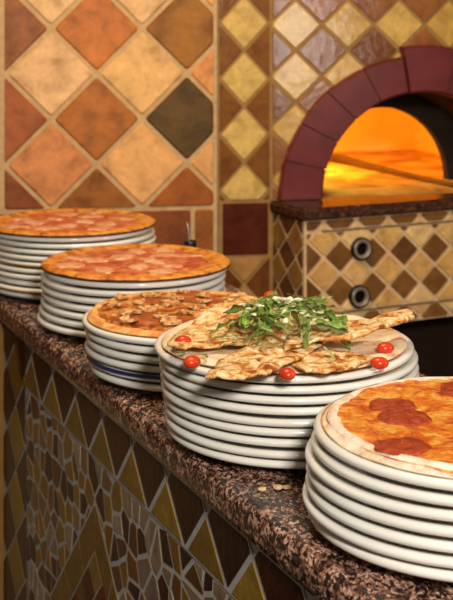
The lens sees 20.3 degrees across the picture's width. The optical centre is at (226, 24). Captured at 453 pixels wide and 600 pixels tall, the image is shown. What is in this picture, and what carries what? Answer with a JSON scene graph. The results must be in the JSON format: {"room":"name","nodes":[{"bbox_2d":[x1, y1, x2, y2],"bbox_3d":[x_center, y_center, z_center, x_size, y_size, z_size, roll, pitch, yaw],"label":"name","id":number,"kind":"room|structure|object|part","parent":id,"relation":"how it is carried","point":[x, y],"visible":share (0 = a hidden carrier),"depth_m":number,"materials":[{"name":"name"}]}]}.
{"room":"pizzeria","nodes":[
{"label":"pizzeria","id":0,"kind":"room"},
{"bbox_2d":[0,0,270,296],"bbox_3d":[-0.960,0.440,2.743,2.155,2.034,0.064,0,0,-10],"label":"wall","id":1,"kind":"structure","parent":0,"point":[105,104],"depth_m":2.86,"materials":[{"name":"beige tile"}]},
{"bbox_2d":[271,0,452,290],"bbox_3d":[0.919,0.092,3.161,1.700,1.070,0.003,0,0,-16],"label":"wall","id":2,"kind":"structure","parent":0,"point":[316,45],"depth_m":2.96,"materials":[{"name":"brown tile"}]},
{"label":"floor","id":3,"kind":"structure","parent":0,"visible":0},
{"bbox_2d":[0,321,316,599],"bbox_3d":[0.035,1.002,1.685,0.310,0.909,2.300,0,0,-24],"label":"counter","id":4,"kind":"object","parent":3,"relation":"on","point":[88,512],"depth_m":1.84,"materials":[{"name":"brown tile"}]},
{"bbox_3d":[-0.428,1.003,2.356,0.010,0.908,0.070,0,0,-24],"label":"corner trim","id":5,"kind":"part","parent":4,"relation":"part of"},
{"bbox_2d":[0,283,452,599],"bbox_3d":[0.079,0.527,1.747,0.445,0.040,2.478,0,0,-24],"label":"countertop","id":6,"kind":"structure","parent":4,"relation":"on","point":[278,522],"depth_m":1.39,"materials":[{"name":"stone"}]},
{"bbox_2d":[0,288,41,299],"bbox_3d":[-0.296,0.498,2.429,0.319,0.018,0.319,0,0,35],"label":"plate","id":7,"kind":"object","parent":6,"relation":"on","point":[2,291],"visible":0.07,"depth_m":2.29,"materials":[{"name":"white ceramic"}]},
{"bbox_2d":[0,281,41,293],"bbox_3d":[-0.298,0.486,2.425,0.319,0.018,0.319,0,0,7],"label":"plate","id":8,"kind":"object","parent":7,"relation":"on","point":[3,285],"visible":0.11,"depth_m":2.30,"materials":[{"name":"white ceramic"}]},
{"bbox_2d":[0,275,40,286],"bbox_3d":[-0.295,0.474,2.428,0.318,0.018,0.318,0,0,20],"label":"plate","id":9,"kind":"object","parent":8,"relation":"on","point":[34,283],"visible":0.1,"depth_m":2.30,"materials":[{"name":"white ceramic"}]},
{"bbox_2d":[0,269,40,280],"bbox_3d":[-0.297,0.463,2.426,0.318,0.018,0.318,0,0,-33],"label":"plate","id":10,"kind":"object","parent":9,"relation":"on","point":[26,276],"visible":0.14,"depth_m":2.30,"materials":[{"name":"white ceramic"}]},
{"bbox_2d":[0,262,42,273],"bbox_3d":[-0.298,0.451,2.428,0.318,0.018,0.318,0,0,-34],"label":"plate","id":11,"kind":"object","parent":10,"relation":"on","point":[32,270],"visible":0.09,"depth_m":2.30,"materials":[{"name":"white ceramic"}]},
{"bbox_2d":[0,256,41,267],"bbox_3d":[-0.294,0.439,2.427,0.319,0.018,0.319,0,0,43],"label":"plate","id":12,"kind":"object","parent":11,"relation":"on","point":[26,263],"visible":0.13,"depth_m":2.30,"materials":[{"name":"white ceramic"}]},
{"bbox_2d":[0,241,154,260],"bbox_3d":[-0.296,0.428,2.427,0.318,0.018,0.318,0,0,24],"label":"plate","id":13,"kind":"object","parent":12,"relation":"on","point":[21,256],"visible":0.13,"depth_m":2.30,"materials":[{"name":"white ceramic"}]},
{"bbox_2d":[0,234,155,254],"bbox_3d":[-0.294,0.416,2.427,0.318,0.018,0.318,0,0,-3],"label":"plate","id":14,"kind":"object","parent":13,"relation":"on","point":[37,251],"visible":0.17,"depth_m":2.31,"materials":[{"name":"white ceramic"}]},
{"bbox_2d":[0,228,154,248],"bbox_3d":[-0.296,0.405,2.427,0.318,0.018,0.318,0,0,27],"label":"plate","id":15,"kind":"object","parent":14,"relation":"on","point":[45,245],"visible":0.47,"depth_m":2.30,"materials":[{"name":"white ceramic"}]},
{"bbox_2d":[0,226,152,242],"bbox_3d":[-0.300,0.393,2.427,0.318,0.018,0.318,0,0,17],"label":"plate","id":16,"kind":"object","parent":15,"relation":"on","point":[31,239],"visible":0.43,"depth_m":2.29,"materials":[{"name":"white ceramic"}]},
{"bbox_2d":[0,208,155,237],"bbox_3d":[-0.299,0.379,2.427,0.328,0.009,0.326,0,0,0],"label":"pizza","id":17,"kind":"object","parent":16,"relation":"on","point":[63,222],"visible":1,"depth_m":2.40,"materials":[{"name":"orange food"}]},
{"bbox_2d":[36,312,86,336],"bbox_3d":[-0.164,0.496,2.140,0.312,0.021,0.312,0,0,40],"label":"plate","id":18,"kind":"object","parent":6,"relation":"on","point":[80,332],"visible":0.12,"depth_m":2.04,"materials":[{"name":"white ceramic"}]},
{"bbox_2d":[39,304,84,328],"bbox_3d":[-0.160,0.483,2.140,0.312,0.021,0.312,0,0,-33],"label":"plate","id":19,"kind":"object","parent":18,"relation":"on","point":[71,322],"visible":0.09,"depth_m":2.04,"materials":[{"name":"white ceramic"}]},
{"bbox_2d":[40,297,85,319],"bbox_3d":[-0.157,0.470,2.138,0.312,0.021,0.312,0,0,13],"label":"plate","id":20,"kind":"object","parent":19,"relation":"on","point":[64,312],"visible":0.12,"depth_m":2.04,"materials":[{"name":"white ceramic"}]},
{"bbox_2d":[41,286,226,311],"bbox_3d":[-0.155,0.456,2.139,0.312,0.021,0.312,0,0,3],"label":"plate","id":21,"kind":"object","parent":20,"relation":"on","point":[84,307],"visible":0.13,"depth_m":2.04,"materials":[{"name":"white ceramic"}]},
{"bbox_2d":[40,279,224,303],"bbox_3d":[-0.158,0.443,2.140,0.312,0.021,0.312,0,0,-21],"label":"plate","id":22,"kind":"object","parent":21,"relation":"on","point":[52,292],"visible":0.16,"depth_m":2.04,"materials":[{"name":"white ceramic"}]},
{"bbox_2d":[41,273,225,296],"bbox_3d":[-0.157,0.430,2.139,0.312,0.021,0.312,0,0,-5],"label":"plate","id":23,"kind":"object","parent":22,"relation":"on","point":[75,289],"visible":0.33,"depth_m":2.04,"materials":[{"name":"white ceramic"}]},
{"bbox_2d":[43,269,226,288],"bbox_3d":[-0.154,0.416,2.140,0.312,0.021,0.312,0,0,-41],"label":"plate","id":24,"kind":"object","parent":23,"relation":"on","point":[54,277],"visible":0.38,"depth_m":2.00,"materials":[{"name":"white ceramic"}]},
{"bbox_2d":[41,243,230,282],"bbox_3d":[-0.153,0.401,2.140,0.320,0.010,0.320,0,0,0],"label":"pizza","id":25,"kind":"object","parent":24,"relation":"on","point":[144,262],"visible":1,"depth_m":2.11,"materials":[{"name":"orange food"}]},
{"bbox_2d":[89,363,161,391],"bbox_3d":[-0.052,0.497,1.843,0.294,0.020,0.294,0,0,-14],"label":"plate","id":26,"kind":"object","parent":6,"relation":"on","point":[130,383],"visible":0.16,"depth_m":1.73,"materials":[{"name":"white ceramic"}]},
{"bbox_2d":[86,354,161,382],"bbox_3d":[-0.056,0.484,1.845,0.295,0.020,0.295,0,0,-23],"label":"plate","id":27,"kind":"object","parent":26,"relation":"on","point":[125,373],"visible":0.17,"depth_m":1.73,"materials":[{"name":"white ceramic"}]},
{"bbox_2d":[84,341,160,372],"bbox_3d":[-0.060,0.472,1.847,0.294,0.020,0.294,0,0,-32],"label":"plate","id":28,"kind":"object","parent":27,"relation":"on","point":[120,363],"visible":0.2,"depth_m":1.74,"materials":[{"name":"white ceramic"}]},
{"bbox_2d":[86,336,159,363],"bbox_3d":[-0.057,0.459,1.844,0.294,0.020,0.294,0,0,1],"label":"plate","id":29,"kind":"object","parent":28,"relation":"on","point":[116,353],"visible":0.18,"depth_m":1.74,"materials":[{"name":"white ceramic"}]},
{"bbox_2d":[85,328,156,353],"bbox_3d":[-0.059,0.447,1.845,0.294,0.020,0.294,0,0,15],"label":"plate","id":30,"kind":"object","parent":29,"relation":"on","point":[131,347],"visible":0.15,"depth_m":1.74,"materials":[{"name":"white ceramic"}]},
{"bbox_2d":[82,308,156,344],"bbox_3d":[-0.063,0.434,1.845,0.294,0.020,0.294,0,0,0],"label":"plate","id":31,"kind":"object","parent":30,"relation":"on","point":[89,326],"visible":0.14,"depth_m":1.74,"materials":[{"name":"white ceramic"}]},
{"bbox_2d":[87,289,254,337],"bbox_3d":[-0.061,0.415,1.844,0.282,0.018,0.281,0,0,0],"label":"pizza","id":32,"kind":"object","parent":31,"relation":"on","point":[150,313],"visible":0.75,"depth_m":1.83,"materials":[{"name":"brown food"}]},
{"bbox_2d":[184,222,195,247],"bbox_3d":[-0.070,0.446,2.450,0.042,0.122,0.042,0,0,0],"label":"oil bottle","id":33,"kind":"object","parent":6,"relation":"on","point":[190,242],"visible":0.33,"depth_m":2.45,"materials":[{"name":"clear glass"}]},
{"bbox_3d":[-0.074,0.402,2.450,0.010,0.036,0.007,0,0,0],"label":"pour spout","id":34,"kind":"part","parent":33,"relation":"part of","materials":[{"name":"metal"}]},
{"bbox_2d":[166,423,306,468],"bbox_3d":[0.085,0.497,1.566,0.320,0.019,0.320,0,0,-7],"label":"plate","id":35,"kind":"object","parent":6,"relation":"on","point":[220,455],"visible":0.12,"depth_m":1.43,"materials":[{"name":"white ceramic"}]},
{"bbox_2d":[164,411,305,458],"bbox_3d":[0.083,0.485,1.563,0.320,0.019,0.320,0,0,44],"label":"plate","id":36,"kind":"object","parent":35,"relation":"on","point":[210,442],"visible":0.24,"depth_m":1.43,"materials":[{"name":"white ceramic"}]},
{"bbox_2d":[163,401,310,447],"bbox_3d":[0.082,0.473,1.567,0.320,0.019,0.320,0,0,37],"label":"plate","id":37,"kind":"object","parent":36,"relation":"on","point":[260,440],"visible":0.18,"depth_m":1.43,"materials":[{"name":"white ceramic"}]},
{"bbox_2d":[163,394,313,436],"bbox_3d":[0.081,0.461,1.567,0.320,0.019,0.320,0,0,11],"label":"plate","id":38,"kind":"object","parent":37,"relation":"on","point":[215,423],"visible":0.14,"depth_m":1.43,"materials":[{"name":"white ceramic"}]},
{"bbox_2d":[161,382,316,426],"bbox_3d":[0.079,0.449,1.563,0.320,0.019,0.320,0,0,15],"label":"plate","id":39,"kind":"object","parent":38,"relation":"on","point":[204,410],"visible":0.18,"depth_m":1.43,"materials":[{"name":"white ceramic"}]},
{"bbox_2d":[160,372,419,415],"bbox_3d":[0.078,0.438,1.567,0.320,0.019,0.320,0,0,-35],"label":"plate","id":40,"kind":"object","parent":39,"relation":"on","point":[256,408],"visible":0.19,"depth_m":1.43,"materials":[{"name":"white ceramic"}]},
{"bbox_2d":[159,362,418,404],"bbox_3d":[0.077,0.425,1.566,0.320,0.019,0.320,0,0,41],"label":"plate","id":41,"kind":"object","parent":40,"relation":"on","point":[251,397],"visible":0.15,"depth_m":1.43,"materials":[{"name":"white ceramic"}]},
{"bbox_2d":[159,349,417,393],"bbox_3d":[0.076,0.413,1.566,0.320,0.019,0.320,0,0,36],"label":"plate","id":42,"kind":"object","parent":41,"relation":"on","point":[394,374],"visible":0.32,"depth_m":1.43,"materials":[{"name":"white ceramic"}]},
{"bbox_2d":[154,327,413,383],"bbox_3d":[0.071,0.402,1.565,0.320,0.019,0.320,0,0,-25],"label":"plate","id":43,"kind":"object","parent":42,"relation":"on","point":[406,355],"visible":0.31,"depth_m":1.44,"materials":[{"name":"white ceramic"}]},
{"bbox_2d":[162,291,414,380],"bbox_3d":[0.073,0.360,1.548,0.314,0.064,0.337,0,0,-19],"label":"pizza","id":44,"kind":"object","parent":43,"relation":"on","point":[244,337],"visible":1,"depth_m":1.49,"materials":[{"name":"beige food"}]},
{"bbox_2d":[257,486,265,491],"bbox_3d":[0.038,0.505,1.374,0.010,0.004,0.009,0,0,0],"label":"crumb","id":45,"kind":"object","parent":6,"relation":"on","point":[261,488],"visible":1,"depth_m":1.37,"materials":[{"name":"beige food"}]},
{"bbox_2d":[273,484,282,489],"bbox_3d":[0.057,0.504,1.377,0.012,0.005,0.010,0,0,0],"label":"crumb","id":46,"kind":"object","parent":6,"relation":"on","point":[276,486],"visible":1,"depth_m":1.37,"materials":[{"name":"beige food"}]},
{"bbox_2d":[283,485,291,489],"bbox_3d":[0.066,0.505,1.379,0.010,0.004,0.008,0,0,0],"label":"crumb","id":47,"kind":"object","parent":6,"relation":"on","point":[285,487],"visible":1,"depth_m":1.38,"materials":[{"name":"beige food"}]},
{"bbox_2d":[308,512,452,582],"bbox_3d":[0.248,0.496,1.277,0.333,0.021,0.333,0,0,21],"label":"plate","id":48,"kind":"object","parent":6,"relation":"on","point":[406,567],"visible":0.19,"depth_m":1.15,"materials":[{"name":"white ceramic"}]},
{"bbox_2d":[302,482,452,568],"bbox_3d":[0.243,0.483,1.276,0.333,0.021,0.333,0,0,-21],"label":"plate","id":49,"kind":"object","parent":48,"relation":"on","point":[366,541],"visible":0.24,"depth_m":1.16,"materials":[{"name":"white ceramic"}]},
{"bbox_2d":[305,472,452,552],"bbox_3d":[0.246,0.470,1.275,0.333,0.021,0.333,0,0,-17],"label":"plate","id":50,"kind":"object","parent":49,"relation":"on","point":[382,531],"visible":0.27,"depth_m":1.16,"materials":[{"name":"white ceramic"}]},
{"bbox_2d":[306,462,452,537],"bbox_3d":[0.247,0.456,1.276,0.333,0.021,0.333,0,0,-36],"label":"plate","id":51,"kind":"object","parent":50,"relation":"on","point":[390,518],"visible":0.25,"depth_m":1.16,"materials":[{"name":"white ceramic"}]},
{"bbox_2d":[305,438,452,521],"bbox_3d":[0.246,0.443,1.278,0.333,0.021,0.333,0,0,-42],"label":"plate","id":52,"kind":"object","parent":51,"relation":"on","point":[356,491],"visible":0.3,"depth_m":1.16,"materials":[{"name":"white ceramic"}]},
{"bbox_2d":[311,430,452,506],"bbox_3d":[0.252,0.429,1.276,0.333,0.021,0.333,0,0,13],"label":"plate","id":53,"kind":"object","parent":52,"relation":"on","point":[354,474],"visible":0.27,"depth_m":1.16,"materials":[{"name":"white ceramic"}]},
{"bbox_2d":[314,401,452,490],"bbox_3d":[0.255,0.416,1.277,0.333,0.021,0.333,0,0,-31],"label":"plate","id":54,"kind":"object","parent":53,"relation":"on","point":[369,466],"visible":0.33,"depth_m":1.16,"materials":[{"name":"white ceramic"}]},
{"bbox_2d":[321,376,452,478],"bbox_3d":[0.255,0.401,1.278,0.316,0.012,0.316,0,0,43],"label":"pizza","id":55,"kind":"object","parent":54,"relation":"on","point":[403,424],"visible":1,"depth_m":1.26,"materials":[{"name":"orange food"}]},
{"bbox_2d":[270,45,452,376],"bbox_3d":[0.481,0.752,3.569,1.285,1.410,1.157,0,0,-25],"label":"oven","id":56,"kind":"object","parent":3,"relation":"on","point":[376,243],"visible":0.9,"depth_m":2.94,"materials":[{"name":"beige tile"}]},
{"bbox_3d":[0.300,0.615,2.852,0.052,0.052,0.011,0,0,-25],"label":"air vent knob","id":57,"kind":"part","parent":56,"relation":"part of","materials":[{"name":"silver metal"}]},
{"bbox_3d":[0.305,0.507,2.854,0.052,0.052,0.011,0,0,-25],"label":"air vent knob","id":58,"kind":"part","parent":56,"relation":"part of","materials":[{"name":"silver metal"}]},
{"bbox_2d":[329,154,452,186],"bbox_3d":[0.446,0.395,3.442,0.038,0.022,0.687,0,0,-22],"label":"bar","id":59,"kind":"object","parent":56,"relation":"on","point":[336,158],"visible":0.85,"depth_m":3.47,"materials":[{"name":"wood"}]}
]}

